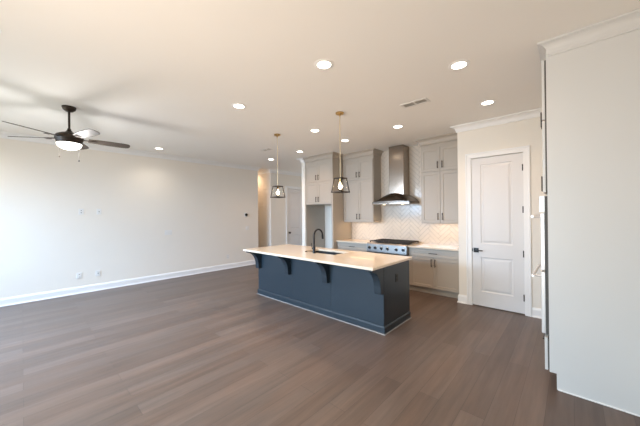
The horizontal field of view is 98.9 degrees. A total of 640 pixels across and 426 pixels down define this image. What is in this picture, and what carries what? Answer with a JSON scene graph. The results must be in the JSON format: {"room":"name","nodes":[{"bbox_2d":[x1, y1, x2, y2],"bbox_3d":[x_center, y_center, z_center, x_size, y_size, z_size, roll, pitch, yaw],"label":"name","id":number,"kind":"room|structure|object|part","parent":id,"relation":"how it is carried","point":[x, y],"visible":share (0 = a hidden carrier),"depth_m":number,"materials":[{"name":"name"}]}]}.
{"room":"open-plan kitchen","nodes":[
{"label":"open-plan kitchen","id":0,"kind":"room"},
{"bbox_2d":[0,138,257,298],"bbox_3d":[-4.508,0.099,5.985,0.140,3.030,7.390,-1,0,43],"label":"wall","id":1,"kind":"structure","parent":0,"point":[45,241],"depth_m":5.87,"materials":[{"name":"paint"}]},
{"bbox_2d":[77,272,81,278],"bbox_3d":[-4.836,1.258,5.502,0.008,0.120,0.080,-1,0,43],"label":"wall outlet","id":2,"kind":"object","parent":1,"relation":"attached to","point":[79,275],"visible":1,"depth_m":5.50,"materials":[{"name":"white plastic"}]},
{"bbox_2d":[79,209,83,214],"bbox_3d":[-4.823,-0.027,5.534,0.008,0.120,0.080,-1,0,43],"label":"wall outlet","id":3,"kind":"object","parent":1,"relation":"attached to","point":[81,211],"visible":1,"depth_m":5.54,"materials":[{"name":"white plastic"}]},
{"bbox_2d":[0,260,254,306],"bbox_3d":[-5.221,1.555,6.764,2.328,0.138,7.278,-1,0,43],"label":"baseboard","id":4,"kind":"structure","parent":1,"relation":"attached to","point":[14,300],"depth_m":5.85,"materials":[{"name":"white paint"}]},
{"bbox_2d":[0,131,260,170],"bbox_3d":[-5.207,-1.354,6.774,2.390,0.105,7.340,-1,0,43],"label":"trim","id":5,"kind":"structure","parent":1,"relation":"attached to","point":[22,137],"depth_m":6.15,"materials":[{"name":"white paint"}]},
{"bbox_2d":[165,230,171,234],"bbox_3d":[-3.721,0.479,6.725,0.010,0.120,0.165,-1,0,43],"label":"light switch","id":6,"kind":"object","parent":1,"relation":"attached to","point":[167,232],"visible":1,"depth_m":6.72,"materials":[{"name":"white plastic"}]},
{"bbox_2d":[258,173,301,246],"bbox_3d":[-1.804,0.084,10.522,2.300,3.030,1.950,-1,0,43],"label":"wall","id":7,"kind":"structure","parent":0,"point":[271,211],"depth_m":9.29,"materials":[{"name":"paint"}]},
{"bbox_2d":[258,158,303,176],"bbox_3d":[-1.240,-1.387,9.627,4.371,0.105,2.490,-1,0,43],"label":"trim","id":8,"kind":"structure","parent":7,"relation":"attached to","point":[300,159],"depth_m":9.29,"materials":[{"name":"white paint"}]},
{"bbox_2d":[286,186,301,243],"bbox_3d":[-0.860,0.322,9.826,0.027,2.530,0.916,-1,0,43],"label":"trim","id":9,"kind":"structure","parent":7,"relation":"attached to","point":[287,187],"depth_m":9.52,"materials":[{"name":"white paint"}]},
{"bbox_2d":[288,189,301,244],"bbox_3d":[-0.860,0.360,9.826,0.105,2.430,0.752,-1,0,43],"label":"door","id":10,"kind":"structure","parent":7,"relation":"in","point":[294,195],"depth_m":9.83,"materials":[{"name":"white paint"}]},
{"bbox_2d":[302,162,305,245],"bbox_3d":[0.373,0.055,8.215,0.120,3.030,2.400,-1,0,43],"label":"wall","id":11,"kind":"structure","parent":0,"point":[303,164],"depth_m":7.33,"materials":[{"name":"paint"}]},
{"bbox_2d":[0,0,639,172],"bbox_3d":[-1.443,-1.520,5.160,10.320,0.140,10.340,-1,0,43],"label":"ceiling","id":12,"kind":"structure","parent":0,"point":[144,75],"depth_m":2.77,"materials":[{"name":"paint"}]},
{"bbox_2d":[2,105,129,161],"bbox_3d":[-3.349,-1.060,3.735,1.312,0.745,1.268,-1,0,43],"label":"ceiling fan","id":13,"kind":"object","parent":12,"relation":"hanging from","point":[67,140],"visible":1,"depth_m":3.63,"materials":[{"name":"brown metal"}]},
{"bbox_3d":[-3.454,-1.009,3.265,0.132,0.041,0.484,-1,0,9],"label":"blade","id":14,"kind":"part","parent":13,"relation":"part of","materials":[{"name":"brown wood"}]},
{"bbox_3d":[-3.824,-1.004,3.630,0.484,0.041,0.132,-1,0,-9],"label":"blade","id":15,"kind":"part","parent":13,"relation":"part of","materials":[{"name":"brown wood"}]},
{"bbox_3d":[-3.387,-0.894,3.702,0.262,0.081,0.262,-1,0,43],"label":"lamp shade","id":16,"kind":"part","parent":13,"relation":"part of","materials":[{"name":"white glass"}]},
{"bbox_3d":[-3.591,-1.005,4.095,0.132,0.041,0.484,-1,0,-27],"label":"blade","id":17,"kind":"part","parent":13,"relation":"part of","materials":[{"name":"brown wood"}]},
{"bbox_3d":[-2.993,-1.013,3.504,0.484,0.041,0.132,-1,0,27],"label":"blade","id":18,"kind":"part","parent":13,"relation":"part of","materials":[{"name":"brown wood"}]},
{"bbox_3d":[-3.078,-1.011,4.017,0.132,0.041,0.484,-1,0,45],"label":"blade","id":19,"kind":"part","parent":13,"relation":"part of","materials":[{"name":"brown wood"}]},
{"bbox_2d":[231,103,245,108],"bbox_3d":[-1.102,-1.452,3.730,0.198,0.007,0.198,-1,0,43],"label":"recessed light","id":20,"kind":"object","parent":12,"relation":"in","point":[235,105],"visible":1,"depth_m":3.73,"materials":[{"name":"white paint"}]},
{"bbox_2d":[270,134,284,197],"bbox_3d":[-0.787,-0.870,5.077,0.199,1.172,0.200,-1,0,43],"label":"pendant light","id":21,"kind":"object","parent":12,"relation":"hanging from","point":[276,135],"visible":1,"depth_m":5.07,"materials":[{"name":"gold metal"}]},
{"bbox_3d":[-0.787,-0.954,5.078,0.011,0.915,0.011,-1,0,20],"label":"rod","id":22,"kind":"part","parent":21,"relation":"part of","materials":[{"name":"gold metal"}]},
{"bbox_3d":[-0.782,-0.392,5.076,0.199,0.215,0.200,-1,0,43],"label":"lantern frame","id":23,"kind":"part","parent":21,"relation":"part of","materials":[{"name":"brown metal"}]},
{"bbox_2d":[309,129,320,131],"bbox_3d":[-0.088,-1.460,4.862,0.198,0.007,0.198,-1,0,43],"label":"recessed light","id":24,"kind":"object","parent":12,"relation":"in","point":[311,130],"visible":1,"depth_m":4.84,"materials":[{"name":"white paint"}]},
{"bbox_2d":[314,59,333,69],"bbox_3d":[0.039,-1.467,2.714,0.198,0.007,0.198,-1,0,43],"label":"recessed light","id":25,"kind":"object","parent":12,"relation":"in","point":[322,64],"visible":1,"depth_m":2.70,"materials":[{"name":"white paint"}]},
{"bbox_2d":[331,111,349,192],"bbox_3d":[0.295,-0.884,4.015,0.199,1.172,0.200,-1,0,43],"label":"pendant light","id":26,"kind":"object","parent":12,"relation":"hanging from","point":[339,113],"visible":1,"depth_m":4.00,"materials":[{"name":"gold metal"}]},
{"bbox_3d":[0.294,-0.968,4.016,0.011,0.915,0.011,-1,0,20],"label":"rod","id":27,"kind":"part","parent":26,"relation":"part of","materials":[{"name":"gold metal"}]},
{"bbox_3d":[0.300,-0.405,4.014,0.199,0.215,0.200,-1,0,43],"label":"lantern frame","id":28,"kind":"part","parent":26,"relation":"part of","materials":[{"name":"brown metal"}]},
{"bbox_2d":[392,125,403,128],"bbox_3d":[1.334,-1.475,4.685,0.198,0.007,0.198,-1,0,43],"label":"recessed light","id":29,"kind":"object","parent":12,"relation":"in","point":[394,126],"visible":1,"depth_m":4.67,"materials":[{"name":"white paint"}]},
{"bbox_2d":[400,98,430,108],"bbox_3d":[1.279,-1.477,3.689,0.360,0.007,0.160,-1,0,43],"label":"ceiling vent","id":30,"kind":"object","parent":12,"relation":"in","point":[423,100],"visible":1,"depth_m":3.68,"materials":[{"name":"white metal"}]},
{"bbox_2d":[448,60,469,69],"bbox_3d":[1.395,-1.481,2.749,0.198,0.007,0.198,-1,0,43],"label":"recessed light","id":31,"kind":"object","parent":12,"relation":"in","point":[460,64],"visible":1,"depth_m":2.75,"materials":[{"name":"white paint"}]},
{"bbox_2d":[479,99,495,105],"bbox_3d":[2.260,-1.487,3.697,0.198,0.007,0.198,-1,0,43],"label":"recessed light","id":32,"kind":"object","parent":12,"relation":"in","point":[486,102],"visible":1,"depth_m":3.69,"materials":[{"name":"white paint"}]},
{"bbox_2d":[0,264,639,425],"bbox_3d":[-1.411,1.640,5.152,10.320,0.120,10.340,-1,0,43],"label":"floor","id":33,"kind":"structure","parent":0,"point":[202,349],"depth_m":2.81,"materials":[{"name":"brown wood"}]},
{"bbox_2d":[303,152,351,248],"bbox_3d":[0.220,0.054,7.183,1.046,3.029,0.843,-1,0,43],"label":"refrigerator surround","id":34,"kind":"object","parent":33,"relation":"on","point":[321,170],"visible":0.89,"depth_m":6.95,"materials":[{"name":"beige paint"}]},
{"bbox_3d":[-0.225,-1.024,7.141,0.444,0.462,0.020,-1,0,43],"label":"door","id":35,"kind":"part","parent":34,"relation":"part of","materials":[{"name":"beige paint"}]},
{"bbox_3d":[-0.220,-0.500,7.140,0.444,0.557,0.020,-1,0,43],"label":"door","id":36,"kind":"part","parent":34,"relation":"part of","materials":[{"name":"beige paint"}]},
{"bbox_3d":[-0.117,0.679,7.568,0.018,1.789,0.738,-1,0,43],"label":"panel","id":37,"kind":"part","parent":34,"relation":"part of","materials":[{"name":"beige paint"}]},
{"bbox_3d":[0.054,-1.398,7.014,1.034,0.120,0.385,-1,0,43],"label":"crown","id":38,"kind":"part","parent":34,"relation":"part of","materials":[{"name":"beige paint"}]},
{"bbox_3d":[0.107,-1.028,6.836,0.451,0.462,0.020,-1,0,43],"label":"door","id":39,"kind":"part","parent":34,"relation":"part of","materials":[{"name":"beige paint"}]},
{"bbox_3d":[0.113,-0.504,6.834,0.451,0.557,0.020,-1,0,43],"label":"door","id":40,"kind":"part","parent":34,"relation":"part of","materials":[{"name":"beige paint"}]},
{"bbox_3d":[0.554,0.050,6.933,0.045,3.029,0.758,-1,0,43],"label":"panel","id":41,"kind":"part","parent":34,"relation":"part of","materials":[{"name":"beige paint"}]},
{"bbox_2d":[246,250,411,334],"bbox_3d":[-0.034,1.132,4.617,2.812,0.863,1.030,-1,0,43],"label":"kitchen island","id":42,"kind":"object","parent":33,"relation":"on","point":[377,301],"visible":0.78,"depth_m":3.99,"materials":[{"name":"blue wood"}]},
{"bbox_3d":[-0.841,1.097,5.043,0.982,0.774,0.012,-1,0,43],"label":"panel","id":43,"kind":"part","parent":42,"relation":"part of","materials":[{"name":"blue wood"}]},
{"bbox_3d":[-0.156,1.088,4.413,0.875,0.774,0.012,-1,0,43],"label":"panel","id":44,"kind":"part","parent":42,"relation":"part of","materials":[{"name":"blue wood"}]},
{"bbox_2d":[243,244,411,270],"bbox_3d":[-0.039,0.684,4.630,2.832,0.032,1.102,-1,0,43],"label":"island countertop","id":45,"kind":"structure","parent":42,"relation":"on","point":[348,258],"depth_m":4.19,"materials":[{"name":"white stone"}]},
{"bbox_2d":[311,229,323,252],"bbox_3d":[-0.042,0.466,4.651,0.092,0.404,0.263,-1,0,43],"label":"kitchen faucet","id":46,"kind":"object","parent":45,"relation":"on","point":[314,247],"visible":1,"depth_m":4.55,"materials":[{"name":"black metal"}]},
{"bbox_3d":[-0.029,0.415,4.639,0.029,0.304,0.236,-1,0,43],"label":"spout","id":47,"kind":"part","parent":46,"relation":"part of","materials":[{"name":"black metal"}]},
{"bbox_2d":[312,251,341,254],"bbox_3d":[0.099,0.800,4.736,0.720,0.198,0.400,-1,0,43],"label":"sink","id":48,"kind":"object","parent":45,"relation":"in","point":[323,252],"visible":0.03,"depth_m":4.96,"materials":[{"name":"black metal"}]},
{"bbox_3d":[0.053,1.559,4.706,2.812,0.009,0.784,-1,0,43],"label":"shoe moulding","id":49,"kind":"part","parent":42,"relation":"part of","materials":[{"name":"white wood"}]},
{"bbox_3d":[0.056,1.516,4.709,2.794,0.095,0.775,-1,0,43],"label":"moulding","id":50,"kind":"part","parent":42,"relation":"part of","materials":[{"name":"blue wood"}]},
{"bbox_3d":[0.494,1.080,3.816,0.884,0.774,0.012,-1,0,43],"label":"panel","id":51,"kind":"part","parent":42,"relation":"part of","materials":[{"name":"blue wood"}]},
{"bbox_3d":[1.072,1.074,3.796,0.010,0.774,0.741,-1,0,43],"label":"panel","id":52,"kind":"part","parent":42,"relation":"part of","materials":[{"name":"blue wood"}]},
{"bbox_2d":[337,242,366,251],"bbox_3d":[0.953,1.127,6.641,0.912,0.863,0.659,-1,0,43],"label":"base cabinet","id":53,"kind":"object","parent":33,"relation":"on","point":[340,245],"visible":0.27,"depth_m":6.42,"materials":[{"name":"beige paint"}]},
{"bbox_2d":[336,238,373,243],"bbox_3d":[0.949,0.680,6.643,0.909,0.030,0.659,-1,0,43],"label":"countertop","id":54,"kind":"structure","parent":53,"relation":"on","point":[361,241],"depth_m":6.61,"materials":[{"name":"white stone"}]},
{"bbox_2d":[409,247,458,297],"bbox_3d":[2.330,1.110,5.375,0.972,0.863,0.659,-1,0,43],"label":"base cabinet","id":55,"kind":"object","parent":33,"relation":"on","point":[433,271],"visible":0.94,"depth_m":5.14,"materials":[{"name":"beige paint"}]},
{"bbox_3d":[1.980,1.141,5.312,0.441,0.574,0.020,-1,0,43],"label":"door","id":56,"kind":"part","parent":55,"relation":"part of","materials":[{"name":"beige paint"}]},
{"bbox_2d":[408,243,458,250],"bbox_3d":[2.327,0.663,5.376,0.969,0.030,0.659,-1,0,43],"label":"countertop","id":57,"kind":"structure","parent":55,"relation":"on","point":[420,245],"depth_m":5.30,"materials":[{"name":"white stone"}]},
{"bbox_2d":[367,239,419,255],"bbox_3d":[1.599,0.733,5.989,0.921,0.254,0.735,-1,0,43],"label":"gas rangetop","id":58,"kind":"object","parent":57,"relation":"on","point":[386,246],"visible":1,"depth_m":5.78,"materials":[{"name":"silver metal"}]},
{"bbox_3d":[1.388,0.747,5.759,0.921,0.212,0.050,-1,0,43],"label":"control panel","id":59,"kind":"part","parent":58,"relation":"part of","materials":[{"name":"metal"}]},
{"bbox_3d":[2.143,0.768,5.160,0.892,0.152,0.020,-1,0,43],"label":"drawer","id":60,"kind":"part","parent":55,"relation":"part of","materials":[{"name":"beige paint"}]},
{"bbox_3d":[2.310,1.137,5.008,0.447,0.574,0.020,-1,0,43],"label":"door","id":61,"kind":"part","parent":55,"relation":"part of","materials":[{"name":"beige paint"}]},
{"bbox_2d":[537,8,639,416],"bbox_3d":[2.478,0.018,2.513,0.692,3.028,0.942,-1,0,43],"label":"tall cabinet","id":62,"kind":"object","parent":33,"relation":"on","point":[590,114],"visible":0.93,"depth_m":2.22,"materials":[{"name":"grey paint"}]},
{"bbox_2d":[531,196,548,333],"bbox_3d":[2.470,0.463,2.579,0.704,1.249,0.772,-1,0,43],"label":"wall oven","id":63,"kind":"object","parent":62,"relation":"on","point":[543,200],"visible":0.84,"depth_m":2.47,"materials":[{"name":"silver metal"}]},
{"bbox_3d":[2.267,-0.082,2.762,0.040,0.147,0.760,-1,0,43],"label":"control panel","id":64,"kind":"part","parent":63,"relation":"part of","materials":[{"name":"silver metal"}]},
{"bbox_3d":[2.233,-0.293,2.737,0.034,0.150,0.012,-1,0,43],"label":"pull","id":65,"kind":"part","parent":62,"relation":"part of","materials":[{"name":"brown metal"}]},
{"bbox_3d":[2.127,-1.094,2.593,0.020,0.527,0.424,-1,0,43],"label":"door","id":66,"kind":"part","parent":62,"relation":"part of","materials":[{"name":"grey paint"}]},
{"bbox_3d":[2.133,-0.501,2.592,0.020,0.632,0.424,-1,0,43],"label":"door","id":67,"kind":"part","parent":62,"relation":"part of","materials":[{"name":"grey paint"}]},
{"bbox_3d":[2.296,1.245,2.745,0.020,0.282,0.852,-1,0,43],"label":"drawer","id":68,"kind":"part","parent":62,"relation":"part of","materials":[{"name":"grey paint"}]},
{"bbox_3d":[2.468,-1.436,2.513,0.679,0.118,0.942,-1,0,43],"label":"crown","id":69,"kind":"part","parent":62,"relation":"part of","materials":[{"name":"grey paint"}]},
{"bbox_3d":[2.272,1.528,2.179,0.571,0.011,0.008,-1,0,43],"label":"shoe moulding","id":70,"kind":"part","parent":62,"relation":"part of","materials":[{"name":"white paint"}]},
{"bbox_2d":[325,145,458,248],"bbox_3d":[1.628,0.038,6.565,4.200,3.030,0.150,-1,0,43],"label":"wall","id":71,"kind":"structure","parent":0,"point":[400,222],"depth_m":6.20,"materials":[{"name":"tile"}]},
{"bbox_2d":[342,148,383,222],"bbox_3d":[1.028,-0.623,6.707,0.962,1.694,0.443,-1,0,43],"label":"upper cabinet","id":72,"kind":"object","parent":71,"relation":"attached to","point":[362,169],"visible":0.99,"depth_m":6.56,"materials":[{"name":"beige paint"}]},
{"bbox_3d":[0.760,-1.035,6.779,0.453,0.462,0.020,-1,0,43],"label":"door","id":73,"kind":"part","parent":72,"relation":"part of","materials":[{"name":"beige paint"}]},
{"bbox_3d":[0.767,-0.287,6.777,0.453,1.005,0.020,-1,0,43],"label":"door","id":74,"kind":"part","parent":72,"relation":"part of","materials":[{"name":"beige paint"}]},
{"bbox_3d":[1.020,-1.409,6.708,0.962,0.120,0.441,-1,0,43],"label":"crown","id":75,"kind":"part","parent":72,"relation":"part of","materials":[{"name":"beige paint"}]},
{"bbox_3d":[1.075,-1.039,6.489,0.396,0.462,0.020,-1,0,43],"label":"door","id":76,"kind":"part","parent":72,"relation":"part of","materials":[{"name":"beige paint"}]},
{"bbox_3d":[1.083,-0.291,6.487,0.396,1.005,0.020,-1,0,43],"label":"door","id":77,"kind":"part","parent":72,"relation":"part of","materials":[{"name":"beige paint"}]},
{"bbox_2d":[372,144,419,204],"bbox_3d":[1.658,-0.832,6.067,0.883,1.290,0.525,-1,0,43],"label":"range hood","id":78,"kind":"object","parent":71,"relation":"attached to","point":[399,188],"visible":1,"depth_m":5.99,"materials":[{"name":"metal"}]},
{"bbox_2d":[414,132,457,223],"bbox_3d":[2.412,-0.640,5.435,0.901,1.694,0.443,-1,0,43],"label":"upper cabinet","id":79,"kind":"object","parent":71,"relation":"attached to","point":[439,154],"visible":0.89,"depth_m":5.33,"materials":[{"name":"beige paint"}]},
{"bbox_3d":[2.198,-1.053,5.457,0.370,0.462,0.020,-1,0,43],"label":"door","id":80,"kind":"part","parent":79,"relation":"part of","materials":[{"name":"beige paint"}]},
{"bbox_3d":[2.206,-0.305,5.455,0.370,1.005,0.020,-1,0,43],"label":"door","id":81,"kind":"part","parent":79,"relation":"part of","materials":[{"name":"beige paint"}]},
{"bbox_3d":[2.403,-1.426,5.436,0.901,0.120,0.441,-1,0,43],"label":"crown","id":82,"kind":"part","parent":79,"relation":"part of","materials":[{"name":"beige paint"}]},
{"bbox_3d":[2.480,-1.056,5.198,0.388,0.462,0.020,-1,0,43],"label":"door","id":83,"kind":"part","parent":79,"relation":"part of","materials":[{"name":"beige paint"}]},
{"bbox_3d":[2.487,-0.309,5.196,0.388,1.005,0.020,-1,0,43],"label":"door","id":84,"kind":"part","parent":79,"relation":"part of","materials":[{"name":"beige paint"}]},
{"bbox_2d":[457,117,546,308],"bbox_3d":[3.357,0.014,4.365,1.925,3.030,0.770,-1,0,43],"label":"wall","id":85,"kind":"structure","parent":0,"point":[527,132],"depth_m":4.23,"materials":[{"name":"paint"}]},
{"bbox_2d":[450,108,541,132],"bbox_3d":[3.133,-1.446,4.207,2.015,0.105,0.430,-1,0,43],"label":"trim","id":86,"kind":"structure","parent":85,"relation":"attached to","point":[534,113],"depth_m":4.29,"materials":[{"name":"white paint"}]},
{"bbox_2d":[471,153,524,313],"bbox_3d":[2.803,0.308,4.345,0.721,2.425,0.090,-1,0,43],"label":"door","id":87,"kind":"structure","parent":85,"relation":"in","point":[496,181],"depth_m":4.33,"materials":[{"name":"white paint"}]},
{"bbox_2d":[465,145,531,316],"bbox_3d":[2.794,0.270,4.341,0.869,2.530,0.027,-1,0,43],"label":"trim","id":88,"kind":"structure","parent":85,"relation":"attached to","point":[525,149],"depth_m":4.10,"materials":[{"name":"white paint"}]},
{"bbox_2d":[457,294,541,318],"bbox_3d":[3.132,1.462,4.121,1.953,0.138,0.148,-1,0,43],"label":"baseboard","id":89,"kind":"structure","parent":85,"relation":"attached to","point":[536,312],"depth_m":4.03,"materials":[{"name":"white paint"}]}
]}

